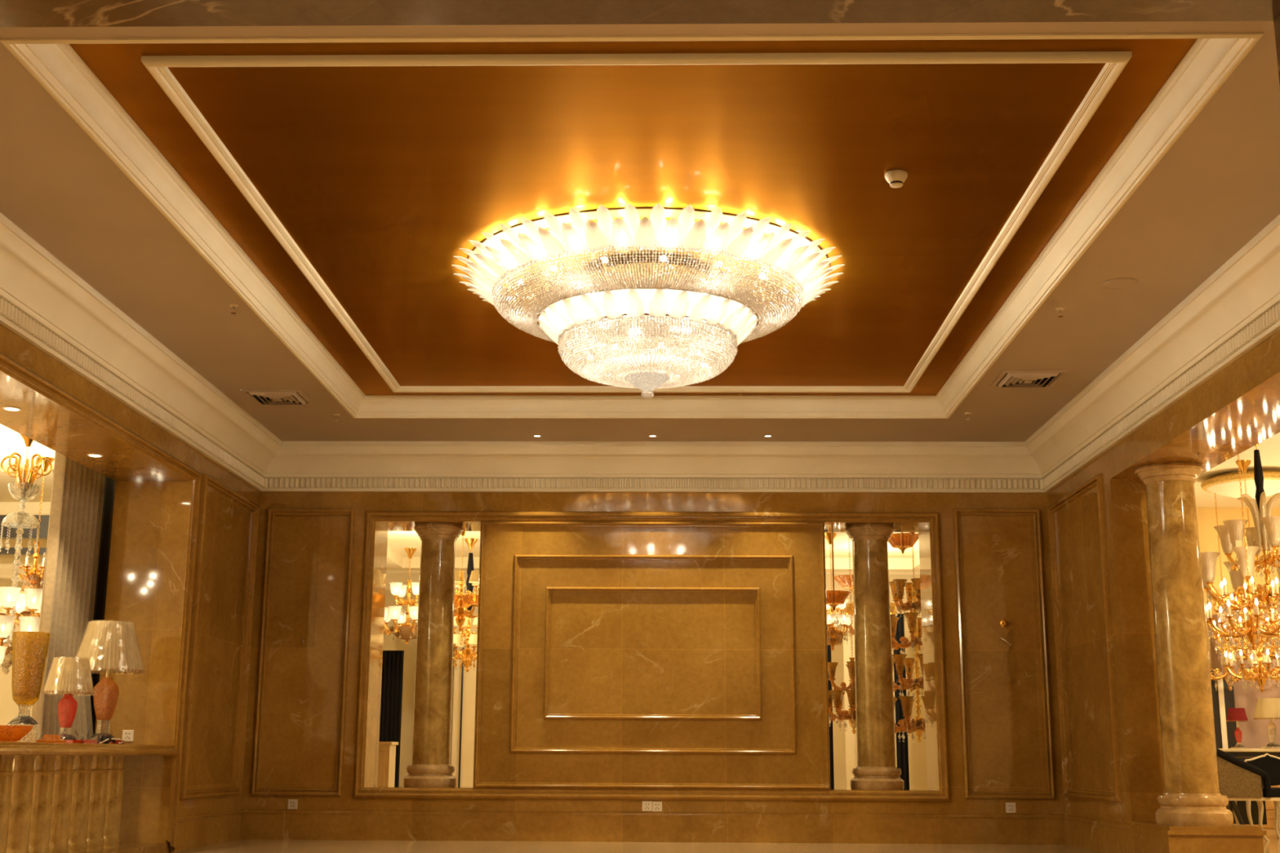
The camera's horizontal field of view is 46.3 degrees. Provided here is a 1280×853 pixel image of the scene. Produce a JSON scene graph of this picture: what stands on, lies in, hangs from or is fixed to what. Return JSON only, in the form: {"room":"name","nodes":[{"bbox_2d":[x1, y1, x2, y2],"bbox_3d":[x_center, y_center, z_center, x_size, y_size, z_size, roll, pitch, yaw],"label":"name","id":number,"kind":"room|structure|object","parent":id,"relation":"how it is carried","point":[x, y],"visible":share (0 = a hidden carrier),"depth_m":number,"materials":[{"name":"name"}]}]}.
{"room":"store","nodes":[
{"label":"store","id":0,"kind":"room"},
{"bbox_2d":[0,539,47,771],"bbox_3d":[-6.455,2.478,15.717,4.800,3.320,0.100,0,-12,1],"label":"wall","id":1,"kind":"structure","parent":0,"point":[9,709],"depth_m":15.85,"materials":[{"name":"beige paint"}]},
{"bbox_2d":[0,423,55,502],"bbox_3d":[-6.569,-0.487,10.177,4.800,0.080,12.000,0,-12,1],"label":"ceiling","id":2,"kind":"structure","parent":0,"point":[11,441],"depth_m":13.55,"materials":[{"name":"beige paint"}]},
{"bbox_2d":[0,645,8,664],"bbox_3d":[-4.951,0.905,11.065,0.602,2.240,0.602,1,-12,-2],"label":"chandelier","id":3,"kind":"object","parent":2,"relation":"hanging from","point":[2,649],"visible":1,"depth_m":10.98,"materials":[{"name":"beige glass"}]},
{"bbox_2d":[0,433,52,674],"bbox_3d":[-5.056,1.014,12.161,0.758,1.980,0.750,3,-13,-11],"label":"chandelier","id":4,"kind":"object","parent":2,"relation":"hanging from","point":[24,490],"visible":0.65,"depth_m":12.13,"materials":[{"name":"gold metal"}]},
{"bbox_2d":[0,469,53,618],"bbox_3d":[-5.442,1.236,13.870,0.939,1.680,0.846,5,-13,-22],"label":"chandelier","id":5,"kind":"object","parent":2,"relation":"hanging from","point":[26,612],"visible":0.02,"depth_m":13.53,"materials":[{"name":"gold metal"}]},
{"bbox_2d":[17,456,53,591],"bbox_3d":[-5.354,0.901,13.328,0.356,1.260,0.318,5,-13,-20],"label":"chandelier","id":6,"kind":"object","parent":2,"relation":"hanging from","point":[33,579],"visible":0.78,"depth_m":13.18,"materials":[{"name":"gold metal"}]},
{"bbox_2d":[0,324,260,852],"bbox_3d":[-3.894,0.810,8.985,0.600,3.700,10.460,0,-12,1],"label":"wall","id":7,"kind":"structure","parent":0,"point":[150,523],"depth_m":11.62,"materials":[{"name":"brown stone"}]},
{"bbox_2d":[2,406,21,411],"bbox_3d":[-3.920,-0.109,9.340,0.110,0.006,0.110,0,-12,1],"label":"recessed light","id":8,"kind":"object","parent":7,"relation":"in","point":[7,408],"visible":1,"depth_m":9.32,"materials":[{"name":"white plastic"}]},
{"bbox_2d":[0,502,50,515],"bbox_3d":[-6.570,-0.282,10.132,4.800,0.340,12.000,0,-12,1],"label":"trim","id":9,"kind":"structure","parent":7,"relation":"attached to","point":[6,508],"depth_m":15.81,"materials":[{"name":"beige paint"}]},
{"bbox_2d":[31,451,105,768],"bbox_3d":[-4.291,1.652,11.279,0.192,3.000,0.927,0,-12,1],"label":"curtain","id":10,"kind":"object","parent":7,"relation":"hanging from","point":[75,518],"visible":0.46,"depth_m":11.26,"materials":[{"name":"beige fabric"}]},
{"bbox_2d":[0,351,201,852],"bbox_3d":[-3.569,1.190,8.889,0.055,2.920,5.530,0,-12,1],"label":"trim","id":11,"kind":"structure","parent":7,"relation":"attached to","point":[10,367],"depth_m":11.29,"materials":[{"name":"brown stone"}]},
{"bbox_2d":[85,843,167,852],"bbox_3d":[-3.897,2.579,8.591,0.612,0.075,5.335,0,-12,1],"label":"trim","id":12,"kind":"structure","parent":7,"relation":"attached to","point":[123,847],"depth_m":10.76,"materials":[{"name":"brown stone"}]},
{"bbox_2d":[0,755,125,852],"bbox_3d":[-3.788,2.372,9.308,0.148,0.640,2.938,0,-12,1],"label":"balustrade","id":13,"kind":"object","parent":12,"relation":"on","point":[73,805],"visible":0.99,"depth_m":9.71,"materials":[{"name":"stone"}]},
{"bbox_2d":[0,741,178,755],"bbox_3d":[-3.875,1.881,8.745,0.650,0.075,5.334,0,-12,1],"label":"countertop","id":14,"kind":"structure","parent":13,"relation":"on","point":[6,748],"depth_m":9.53,"materials":[{"name":"beige stone"}]},
{"bbox_2d":[0,725,33,742],"bbox_3d":[-3.896,1.885,9.167,0.327,0.100,0.327,-5,-14,23],"label":"glass dish","id":15,"kind":"object","parent":14,"relation":"on","point":[7,733],"visible":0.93,"depth_m":9.08,"materials":[{"name":"orange glass"}]},
{"bbox_2d":[7,631,50,742],"bbox_3d":[-3.898,1.659,9.514,0.220,0.690,0.220,-4,-13,17],"label":"glass vase","id":16,"kind":"object","parent":14,"relation":"on","point":[29,649],"visible":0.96,"depth_m":9.46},
{"bbox_2d":[35,734,66,742],"bbox_3d":[-3.687,1.956,9.372,0.179,0.050,0.179,-5,-14,23],"label":"glass dish","id":17,"kind":"object","parent":14,"relation":"on","point":[46,738],"visible":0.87,"depth_m":9.33,"materials":[{"name":"orange glass"}]},
{"bbox_2d":[42,657,94,743],"bbox_3d":[-3.866,1.852,10.116,0.336,0.573,0.335,0,-12,1],"label":"table lamp","id":18,"kind":"object","parent":14,"relation":"on","point":[68,677],"visible":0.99,"depth_m":10.05,"materials":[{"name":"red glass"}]},
{"bbox_2d":[75,621,145,744],"bbox_3d":[-3.823,1.837,10.732,0.519,0.868,0.513,0,-12,1],"label":"table lamp","id":19,"kind":"object","parent":14,"relation":"on","point":[109,646],"visible":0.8,"depth_m":10.64,"materials":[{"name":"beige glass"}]},
{"bbox_2d":[97,734,124,744],"bbox_3d":[-3.686,2.176,10.407,0.112,0.067,0.416,0,-12,1],"label":"power cable","id":20,"kind":"object","parent":14,"relation":"on","point":[105,740],"visible":0.98,"depth_m":10.37,"materials":[{"name":"black paint"}]},
{"bbox_2d":[121,729,133,742],"bbox_3d":[-3.890,2.350,11.368,0.086,0.086,0.010,0,-12,1],"label":"wall socket","id":21,"kind":"object","parent":7,"relation":"attached to","point":[127,735],"visible":0.97,"depth_m":11.37,"materials":[{"name":"white plastic"}]},
{"bbox_2d":[171,809,242,852],"bbox_3d":[-3.518,3.291,12.214,0.020,0.252,1.870,0,-12,1],"label":"baseboard","id":22,"kind":"structure","parent":7,"relation":"attached to","point":[193,832],"depth_m":12.17,"materials":[{"name":"brown stone"}]},
{"bbox_2d":[179,472,259,799],"bbox_3d":[-3.499,1.796,12.560,0.042,2.560,1.597,0,-12,1],"label":"trim","id":23,"kind":"structure","parent":7,"relation":"attached to","point":[206,480],"depth_m":12.29,"materials":[{"name":"brown stone"}]},
{"bbox_2d":[0,212,1279,493],"bbox_3d":[0.013,-0.605,9.216,7.200,0.427,9.260,0,-12,1],"label":"trim","id":24,"kind":"structure","parent":7,"relation":"attached to","point":[33,281],"depth_m":13.03,"materials":[{"name":"beige paint"}]},
{"bbox_2d":[0,21,1279,441],"bbox_3d":[0.014,-0.835,9.267,7.200,0.045,9.260,0,-12,1],"label":"ceiling","id":25,"kind":"structure","parent":0,"point":[1217,187],"depth_m":8.49,"materials":[{"name":"beige paint"}]},
{"bbox_2d":[229,303,238,314],"bbox_3d":[-2.582,-0.745,9.509,0.056,0.054,0.056,0,-12,1],"label":"sprinkler","id":26,"kind":"object","parent":25,"relation":"attached to","point":[233,305],"visible":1,"depth_m":9.50,"materials":[{"name":"white metal"}]},
{"bbox_2d":[240,389,314,404],"bbox_3d":[-2.887,-0.226,11.923,0.470,0.030,0.470,0,-12,1],"label":"ceiling vent","id":27,"kind":"object","parent":25,"relation":"in","point":[263,397],"visible":1,"depth_m":11.87,"materials":[{"name":"beige metal"}]},
{"bbox_2d":[69,38,1197,395],"bbox_3d":[0.015,-0.991,9.302,5.040,0.046,6.860,0,-12,1],"label":"panel","id":28,"kind":"object","parent":25,"relation":"attached to","point":[380,176],"depth_m":7.68,"materials":[{"name":"brown paint"}]},
{"bbox_2d":[0,32,1263,418],"bbox_3d":[0.014,-0.884,9.275,5.008,0.174,6.822,0,-12,1],"label":"trim","id":29,"kind":"structure","parent":28,"relation":"attached to","point":[1213,57],"depth_m":8.30,"materials":[{"name":"beige paint"}]},
{"bbox_2d":[141,51,1132,392],"bbox_3d":[0.031,-0.938,9.345,4.256,0.040,5.980,0,-12,1],"label":"trim","id":30,"kind":"structure","parent":28,"relation":"attached to","point":[1116,61],"depth_m":6.78,"materials":[{"name":"beige paint"}]},
{"bbox_2d":[451,203,844,399],"bbox_3d":[0.048,-0.566,9.238,2.427,0.811,2.433,11,-16,-41],"label":"crystal chandelier","id":31,"kind":"object","parent":28,"relation":"hanging from","point":[646,289],"visible":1,"depth_m":8.73,"materials":[{"name":"clear glass"}]},
{"bbox_2d":[557,315,737,388],"bbox_3d":[0.048,-0.418,9.205,1.107,0.259,1.110,0,-12,1],"label":"chandelier","id":32,"kind":"object","parent":31,"relation":"on","point":[624,375],"depth_m":8.92,"materials":[{"name":"clear glass"}]},
{"bbox_2d":[884,169,907,187],"bbox_3d":[1.323,-1.272,7.729,0.120,0.070,0.120,0,-12,1],"label":"smoke detector","id":33,"kind":"object","parent":28,"relation":"attached to","point":[895,178],"visible":1,"depth_m":7.69,"materials":[{"name":"white plastic"}]},
{"bbox_2d":[990,370,1067,387],"bbox_3d":[2.913,-0.348,11.230,0.470,0.030,0.470,0,-12,1],"label":"ceiling vent","id":34,"kind":"object","parent":25,"relation":"in","point":[1006,379],"visible":1,"depth_m":11.19,"materials":[{"name":"beige metal"}]},
{"bbox_2d":[1055,306,1064,317],"bbox_3d":[2.664,-0.722,9.486,0.056,0.054,0.056,0,-12,1],"label":"sprinkler","id":35,"kind":"object","parent":25,"relation":"attached to","point":[1060,308],"visible":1,"depth_m":9.48,"materials":[{"name":"white metal"}]},
{"bbox_2d":[1102,277,1138,288],"bbox_3d":[2.881,-0.856,8.981,0.210,0.009,0.210,0,-12,1],"label":"ceiling speaker","id":36,"kind":"object","parent":25,"relation":"attached to","point":[1122,282],"visible":1,"depth_m":8.96,"materials":[{"name":"beige paint"}]},
{"bbox_2d":[1104,279,1135,288],"bbox_3d":[2.881,-0.854,8.980,0.184,0.004,0.184,0,-12,1],"label":"grille","id":37,"kind":"object","parent":36,"relation":"attached to","point":[1112,283],"depth_m":8.97,"materials":[{"name":"beige paint"}]},
{"bbox_2d":[0,0,1279,84],"bbox_3d":[-0.095,-0.251,4.090,7.200,3.700,0.600,0,-12,1],"label":"wall","id":38,"kind":"structure","parent":0,"point":[13,13],"depth_m":4.54,"materials":[{"name":"stone"}]},
{"bbox_2d":[240,491,1064,814],"bbox_3d":[0.105,1.876,13.716,7.200,3.700,0.600,0,-12,1],"label":"wall","id":39,"kind":"structure","parent":0,"point":[611,653],"depth_m":13.38,"materials":[{"name":"brown stone"}]},
{"bbox_2d":[287,799,297,809],"bbox_3d":[-3.053,3.322,13.149,0.086,0.086,0.010,0,-12,1],"label":"wall socket","id":40,"kind":"object","parent":39,"relation":"attached to","point":[292,804],"visible":1,"depth_m":13.15,"materials":[{"name":"white plastic"}]},
{"bbox_2d":[250,508,355,796],"bbox_3d":[-3.017,1.999,13.425,0.800,2.558,0.042,0,-12,1],"label":"trim","id":41,"kind":"structure","parent":39,"relation":"attached to","point":[350,513],"depth_m":13.41,"materials":[{"name":"brown stone"}]},
{"bbox_2d":[403,522,463,787],"bbox_3d":[-1.881,2.085,13.701,0.476,2.365,0.476,0,-12,1],"label":"marble column","id":42,"kind":"structure","parent":39,"relation":"on","point":[430,766],"depth_m":13.56,"materials":[{"name":"beige stone"}]},
{"bbox_2d":[642,801,652,811],"bbox_3d":[0.063,3.321,13.085,0.086,0.086,0.010,0,-12,1],"label":"wall socket","id":43,"kind":"object","parent":39,"relation":"attached to","point":[646,806],"visible":1,"depth_m":13.08,"materials":[{"name":"white plastic"}]},
{"bbox_2d":[352,511,951,801],"bbox_3d":[0.097,2.019,13.349,5.230,2.553,0.055,0,-12,1],"label":"trim","id":44,"kind":"structure","parent":39,"relation":"attached to","point":[359,791],"depth_m":13.30,"materials":[{"name":"brown stone"}]},
{"bbox_2d":[473,521,830,790],"bbox_3d":[0.106,2.019,13.355,3.127,2.361,0.044,0,-12,1],"label":"trim","id":45,"kind":"structure","parent":39,"relation":"attached to","point":[477,784],"depth_m":13.35,"materials":[{"name":"brown stone"}]},
{"bbox_2d":[542,586,761,720],"bbox_3d":[0.112,2.019,13.354,1.934,1.175,0.044,0,-12,1],"label":"trim","id":46,"kind":"structure","parent":39,"relation":"attached to","point":[548,589],"depth_m":13.36,"materials":[{"name":"brown stone"}]},
{"bbox_2d":[240,809,1065,844],"bbox_3d":[0.090,3.493,13.041,7.200,0.252,0.020,0,-12,1],"label":"baseboard","id":47,"kind":"structure","parent":39,"relation":"attached to","point":[255,824],"depth_m":13.04,"materials":[{"name":"brown stone"}]},
{"bbox_2d":[385,570,919,591],"bbox_3d":[0.174,1.422,16.991,8.400,0.280,5.600,0,-12,1],"label":"trim","id":48,"kind":"structure","parent":39,"relation":"attached to","point":[400,576],"depth_m":19.61,"materials":[{"name":"beige paint"}]},
{"bbox_2d":[509,554,796,754],"bbox_3d":[0.116,2.020,13.354,2.528,1.759,0.044,0,-12,1],"label":"trim","id":49,"kind":"structure","parent":39,"relation":"attached to","point":[789,558],"depth_m":13.33,"materials":[{"name":"brown stone"}]},
{"bbox_2d":[652,801,662,812],"bbox_3d":[0.151,3.324,13.082,0.086,0.086,0.010,0,-12,1],"label":"wall socket","id":50,"kind":"object","parent":39,"relation":"attached to","point":[656,806],"visible":1,"depth_m":13.08,"materials":[{"name":"white plastic"}]},
{"bbox_2d":[844,523,904,790],"bbox_3d":[2.123,2.088,13.617,0.476,2.365,0.476,0,-12,1],"label":"marble column","id":51,"kind":"structure","parent":39,"relation":"on","point":[876,769],"depth_m":13.47,"materials":[{"name":"beige stone"}]},
{"bbox_2d":[1000,618,1006,627],"bbox_3d":[3.245,1.750,13.341,0.058,0.083,0.058,0,-12,1],"label":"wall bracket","id":52,"kind":"object","parent":39,"relation":"attached to","point":[1003,622],"visible":1,"depth_m":13.35,"materials":[{"name":"gold metal"}]},
{"bbox_2d":[952,508,1055,799],"bbox_3d":[3.229,1.995,13.296,0.785,2.560,0.042,0,-12,1],"label":"trim","id":53,"kind":"structure","parent":39,"relation":"attached to","point":[1051,794],"depth_m":13.29,"materials":[{"name":"brown stone"}]},
{"bbox_2d":[1005,802,1016,813],"bbox_3d":[3.226,3.318,13.020,0.086,0.086,0.010,0,-12,1],"label":"wall socket","id":54,"kind":"object","parent":39,"relation":"attached to","point":[1010,806],"visible":1,"depth_m":13.02,"materials":[{"name":"white plastic"}]},
{"bbox_2d":[387,531,919,558],"bbox_3d":[0.175,1.256,17.027,8.400,0.060,5.600,0,-12,1],"label":"ceiling","id":55,"kind":"structure","parent":0,"point":[397,541],"depth_m":17.57,"materials":[{"name":"beige paint"}]},
{"bbox_2d":[383,547,419,644],"bbox_3d":[-2.742,2.013,17.740,0.720,1.140,0.720,-11,-17,43],"label":"chandelier","id":56,"kind":"object","parent":55,"relation":"hanging from","point":[406,631],"visible":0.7,"depth_m":17.58,"materials":[{"name":"gold metal"}]},
{"bbox_2d":[453,537,477,671],"bbox_3d":[-1.929,2.016,16.903,0.643,1.500,0.643,12,-17,-43],"label":"chandelier","id":57,"kind":"object","parent":55,"relation":"hanging from","point":[467,656],"visible":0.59,"depth_m":16.77,"materials":[{"name":"gold metal"}]},
{"bbox_2d":[453,531,479,631],"bbox_3d":[-1.914,1.604,15.871,0.706,1.140,0.726,-2,-13,12],"label":"chandelier","id":58,"kind":"object","parent":55,"relation":"hanging from","point":[462,602],"visible":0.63,"depth_m":15.73,"materials":[{"name":"gold metal"}]},
{"bbox_2d":[386,545,919,571],"bbox_3d":[0.170,1.311,16.810,6.800,0.139,4.000,0,-12,1],"label":"trim","id":59,"kind":"structure","parent":55,"relation":"attached to","point":[395,562],"depth_m":18.48,"materials":[{"name":"beige paint"}]},
{"bbox_2d":[826,532,850,611],"bbox_3d":[2.051,1.513,15.907,0.357,0.895,0.345,0,-12,1],"label":"ceiling lamp","id":60,"kind":"object","parent":55,"relation":"hanging from","point":[834,598],"visible":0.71,"depth_m":15.75,"materials":[{"name":"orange glass"}]},
{"bbox_2d":[824,532,853,650],"bbox_3d":[2.091,1.804,16.354,0.475,1.280,0.542,12,-17,-41],"label":"chandelier","id":61,"kind":"object","parent":55,"relation":"hanging from","point":[834,636],"visible":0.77,"depth_m":16.17,"materials":[{"name":"gold metal"}]},
{"bbox_2d":[827,536,856,733],"bbox_3d":[2.158,2.027,15.279,0.627,2.180,0.652,6,-14,-24],"label":"chandelier","id":62,"kind":"object","parent":55,"relation":"hanging from","point":[837,694],"visible":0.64,"depth_m":15.04,"materials":[{"name":"gold glass"}]},
{"bbox_2d":[834,542,853,595],"bbox_3d":[2.342,1.514,16.413,0.462,0.675,0.447,0,-12,1],"label":"ceiling lamp","id":63,"kind":"object","parent":55,"relation":"hanging from","point":[843,580],"visible":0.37,"depth_m":16.27,"materials":[{"name":"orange glass"}]},
{"bbox_2d":[842,602,897,639],"bbox_3d":[2.593,1.882,16.941,0.640,1.175,0.640,-3,-13,16],"label":"chandelier","id":64,"kind":"object","parent":55,"relation":"hanging from","point":[892,606],"visible":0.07,"depth_m":16.82,"materials":[{"name":"gold glass"}]},
{"bbox_2d":[888,532,918,554],"bbox_3d":[2.815,1.232,16.056,0.399,0.275,0.386,0,-12,1],"label":"ceiling lamp","id":65,"kind":"object","parent":55,"relation":"hanging from","point":[901,541],"visible":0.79,"depth_m":15.94,"materials":[{"name":"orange glass"}]},
{"bbox_2d":[888,532,925,742],"bbox_3d":[2.864,2.132,15.549,0.878,2.260,0.843,6,-14,-24],"label":"chandelier","id":66,"kind":"object","parent":55,"relation":"hanging from","point":[913,590],"visible":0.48,"depth_m":15.43,"materials":[{"name":"gold glass"}]},
{"bbox_2d":[382,590,927,789],"bbox_3d":[0.224,3.433,19.464,8.400,3.140,0.100,0,-12,1],"label":"wall","id":67,"kind":"structure","parent":0,"point":[917,751],"depth_m":19.37,"materials":[{"name":"beige paint"}]},
{"bbox_2d":[172,829,1279,852],"bbox_3d":[3.485,3.102,10.374,14.100,0.100,14.460,0,-12,1],"label":"floor","id":68,"kind":"structure","parent":0,"point":[237,846],"depth_m":12.24,"materials":[{"name":"stone"}]},
{"bbox_2d":[1210,670,1236,748],"bbox_3d":[6.336,3.667,17.086,0.820,1.720,0.475,0,-12,1],"label":"wardrobe","id":69,"kind":"object","parent":68,"relation":"on","point":[1223,700],"visible":0.03,"depth_m":16.93,"materials":[{"name":"black paint"}]},
{"bbox_2d":[1216,748,1279,841],"bbox_3d":[5.323,3.292,13.551,0.858,0.938,0.630,0,-12,1],"label":"armchair","id":70,"kind":"object","parent":68,"relation":"on","point":[1238,780],"visible":0.5,"depth_m":13.29,"materials":[{"name":"black fabric"}]},
{"bbox_2d":[1218,748,1279,824],"bbox_3d":[6.376,3.595,14.691,1.587,0.836,0.660,0,-12,1],"label":"writing desk","id":71,"kind":"object","parent":68,"relation":"on","point":[1242,754],"visible":0.05,"depth_m":14.46,"materials":[{"name":"beige paint"}]},
{"bbox_2d":[1226,707,1248,748],"bbox_3d":[5.992,3.027,14.999,0.214,0.400,0.214,0,-12,1],"label":"table lamp","id":72,"kind":"object","parent":71,"relation":"on","point":[1234,714],"visible":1,"depth_m":14.96,"materials":[{"name":"red fabric"}]},
{"bbox_2d":[1253,697,1279,748],"bbox_3d":[6.248,2.941,14.808,0.329,0.490,0.329,0,-12,1],"label":"table lamp","id":73,"kind":"object","parent":71,"relation":"on","point":[1267,708],"visible":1,"depth_m":14.75,"materials":[{"name":"beige fabric"}]},
{"bbox_2d":[1232,753,1279,838],"bbox_3d":[5.874,3.490,14.131,0.440,0.795,0.440,0,-12,1],"label":"dining chair","id":74,"kind":"object","parent":68,"relation":"on","point":[1269,764],"visible":0.55,"depth_m":13.98,"materials":[{"name":"black fabric"}]},
{"bbox_2d":[1244,785,1279,829],"bbox_3d":[7.361,3.967,16.376,3.860,0.840,0.550,0,-12,1],"label":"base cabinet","id":75,"kind":"object","parent":68,"relation":"on","point":[1269,805],"visible":0.02,"depth_m":16.08,"materials":[{"name":"brown wood"}]},
{"bbox_2d":[1047,329,1279,824],"bbox_3d":[3.919,0.815,8.822,0.630,3.700,10.460,0,-12,1],"label":"wall","id":76,"kind":"structure","parent":0,"point":[1237,409],"depth_m":11.47,"materials":[{"name":"brown stone"}]},
{"bbox_2d":[1047,473,1122,802],"bbox_3d":[3.657,1.785,12.395,0.042,2.535,1.615,0,-12,1],"label":"trim","id":77,"kind":"structure","parent":76,"relation":"attached to","point":[1117,797],"depth_m":12.08,"materials":[{"name":"brown stone"}]},
{"bbox_2d":[1062,814,1132,852],"bbox_3d":[3.659,3.287,12.024,0.020,0.252,1.950,0,-12,1],"label":"baseboard","id":78,"kind":"structure","parent":76,"relation":"attached to","point":[1091,834],"depth_m":11.96,"materials":[{"name":"brown stone"}]},
{"bbox_2d":[1129,821,1266,852],"bbox_3d":[3.956,2.970,10.641,0.670,0.277,0.876,0,-12,1],"label":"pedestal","id":79,"kind":"structure","parent":76,"relation":"attached to","point":[1147,837],"depth_m":10.25,"materials":[{"name":"brown stone"}]},
{"bbox_2d":[1134,462,1233,826],"bbox_3d":[3.948,1.568,10.918,0.524,2.580,0.524,0,-12,1],"label":"marble column","id":80,"kind":"structure","parent":79,"relation":"on","point":[1192,796],"depth_m":10.77,"materials":[{"name":"beige stone"}]},
{"bbox_2d":[1194,432,1279,507],"bbox_3d":[7.420,-0.610,11.143,6.270,0.080,14.400,0,-12,1],"label":"ceiling","id":81,"kind":"structure","parent":0,"point":[1269,448],"depth_m":15.77,"materials":[{"name":"beige paint"}]},
{"bbox_2d":[1200,443,1279,614],"bbox_3d":[5.770,0.906,13.864,1.263,1.722,1.263,7,-14,-27],"label":"chandelier","id":82,"kind":"object","parent":81,"relation":"hanging from","point":[1265,535],"visible":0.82,"depth_m":13.76,"materials":[{"name":"gold metal"}]},
{"bbox_2d":[1200,469,1279,500],"bbox_3d":[6.577,0.683,16.099,1.015,0.315,1.015,0,-12,1],"label":"ceiling lamp","id":83,"kind":"object","parent":81,"relation":"attached to","point":[1226,484],"visible":0.7,"depth_m":15.85,"materials":[{"name":"glass"}]},
{"bbox_2d":[1209,493,1271,691],"bbox_3d":[6.277,1.696,16.137,0.794,2.280,0.794,1,-12,-3],"label":"chandelier","id":84,"kind":"object","parent":81,"relation":"hanging from","point":[1220,676],"visible":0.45,"depth_m":15.87,"materials":[{"name":"gold metal"}]},
{"bbox_2d":[1205,454,1279,651],"bbox_3d":[5.252,0.897,13.006,0.796,2.080,0.760,1,-12,-3],"label":"chandelier","id":85,"kind":"object","parent":81,"relation":"hanging from","point":[1251,626],"visible":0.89,"depth_m":12.80,"materials":[{"name":"gold metal"}]},
{"bbox_2d":[1213,459,1279,692],"bbox_3d":[6.186,1.499,15.107,0.836,2.340,0.876,-12,-17,43],"label":"chandelier","id":86,"kind":"object","parent":81,"relation":"hanging from","point":[1260,676],"visible":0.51,"depth_m":14.90,"materials":[{"name":"gold metal"}]},
{"bbox_2d":[1214,507,1279,669],"bbox_3d":[6.923,1.724,16.886,0.956,2.004,0.912,1,-12,-2],"label":"chandelier","id":87,"kind":"object","parent":81,"relation":"hanging from","point":[1272,656],"visible":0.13,"depth_m":16.70,"materials":[{"name":"gold metal"}]},
{"bbox_2d":[1196,507,1279,670],"bbox_3d":[7.557,2.810,17.811,6.270,3.720,0.100,0,-12,1],"label":"wall","id":88,"kind":"structure","parent":0,"point":[1208,535],"depth_m":18.08,"materials":[{"name":"yellow paint"}]},
{"bbox_2d":[1208,613,1279,748],"bbox_3d":[7.884,3.410,17.462,2.200,2.400,0.290,0,-12,1],"label":"wall","id":89,"kind":"structure","parent":0,"point":[1255,735],"depth_m":17.38,"materials":[{"name":"paint"}]},
{"bbox_3d":[0.158,4.400,16.333,8.400,0.100,5.600,0,-12,1],"label":"floor","id":90,"kind":"structure","parent":0,"visible":0},
{"bbox_2d":[377,742,398,786],"bbox_3d":[-2.637,3.633,15.152,0.280,0.860,0.390,0,-12,1],"label":"base cabinet","id":91,"kind":"object","parent":90,"relation":"on","point":[387,750],"visible":0.32,"depth_m":15.05,"materials":[{"name":"beige paint"}]},
{"bbox_2d":[378,742,398,745],"bbox_3d":[-2.635,3.228,15.241,0.280,0.030,0.390,0,-12,1],"label":"countertop","id":92,"kind":"structure","parent":91,"relation":"on","point":[380,743],"depth_m":15.05,"materials":[{"name":"beige paint"}]},
{"bbox_2d":[378,650,404,786],"bbox_3d":[-3.099,3.751,18.387,0.320,1.980,0.040,0,-12,1],"label":"curtain","id":93,"kind":"object","parent":90,"relation":"on","point":[390,722],"visible":0.54,"depth_m":18.47,"materials":[{"name":"black fabric"}]},
{"bbox_2d":[451,615,477,786],"bbox_3d":[-2.060,3.664,19.081,0.650,2.500,0.042,0,-12,1],"label":"wall panel","id":94,"kind":"object","parent":90,"relation":"on","point":[469,677],"visible":0.1,"depth_m":19.06,"materials":[{"name":"beige paint"}]},
{"bbox_2d":[457,647,464,786],"bbox_3d":[-1.996,3.703,19.025,0.580,2.000,0.012,0,-12,1],"label":"picture frame","id":95,"kind":"object","parent":94,"relation":"attached to","point":[463,648],"visible":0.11,"depth_m":19.01,"materials":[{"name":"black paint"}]},
{"bbox_2d":[826,625,834,788],"bbox_3d":[2.255,3.471,18.031,0.130,2.430,0.030,0,-12,1],"label":"curtain","id":96,"kind":"object","parent":90,"relation":"on","point":[828,649],"visible":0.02,"depth_m":17.96,"materials":[{"name":"black fabric"}]},
{"bbox_2d":[842,614,857,788],"bbox_3d":[2.743,3.603,18.687,0.370,2.500,0.042,0,-12,1],"label":"wall panel","id":97,"kind":"object","parent":90,"relation":"on","point":[850,738],"visible":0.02,"depth_m":18.64,"materials":[{"name":"beige paint"}]},
{"bbox_2d":[893,613,909,789],"bbox_3d":[3.144,3.471,18.012,0.140,2.430,0.030,0,-12,1],"label":"curtain","id":98,"kind":"object","parent":90,"relation":"on","point":[902,748],"visible":0.34,"depth_m":18.00,"materials":[{"name":"black fabric"}]},
{"bbox_3d":[-6.586,2.842,9.442,4.800,0.100,12.000,0,-12,1],"label":"floor","id":99,"kind":"structure","parent":0,"visible":0},
{"bbox_2d":[0,515,49,555],"bbox_3d":[-6.133,2.343,14.357,1.700,3.000,0.120,0,-12,1],"label":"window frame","id":100,"kind":"structure","parent":99,"relation":"on","point":[44,524],"depth_m":14.58,"materials":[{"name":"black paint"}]},
{"bbox_2d":[90,475,115,734],"bbox_3d":[-4.432,1.818,11.985,0.040,2.980,0.850,0,-12,1],"label":"curtain","id":101,"kind":"object","parent":99,"relation":"on","point":[109,484],"visible":0.02,"depth_m":12.34,"materials":[{"name":"black fabric"}]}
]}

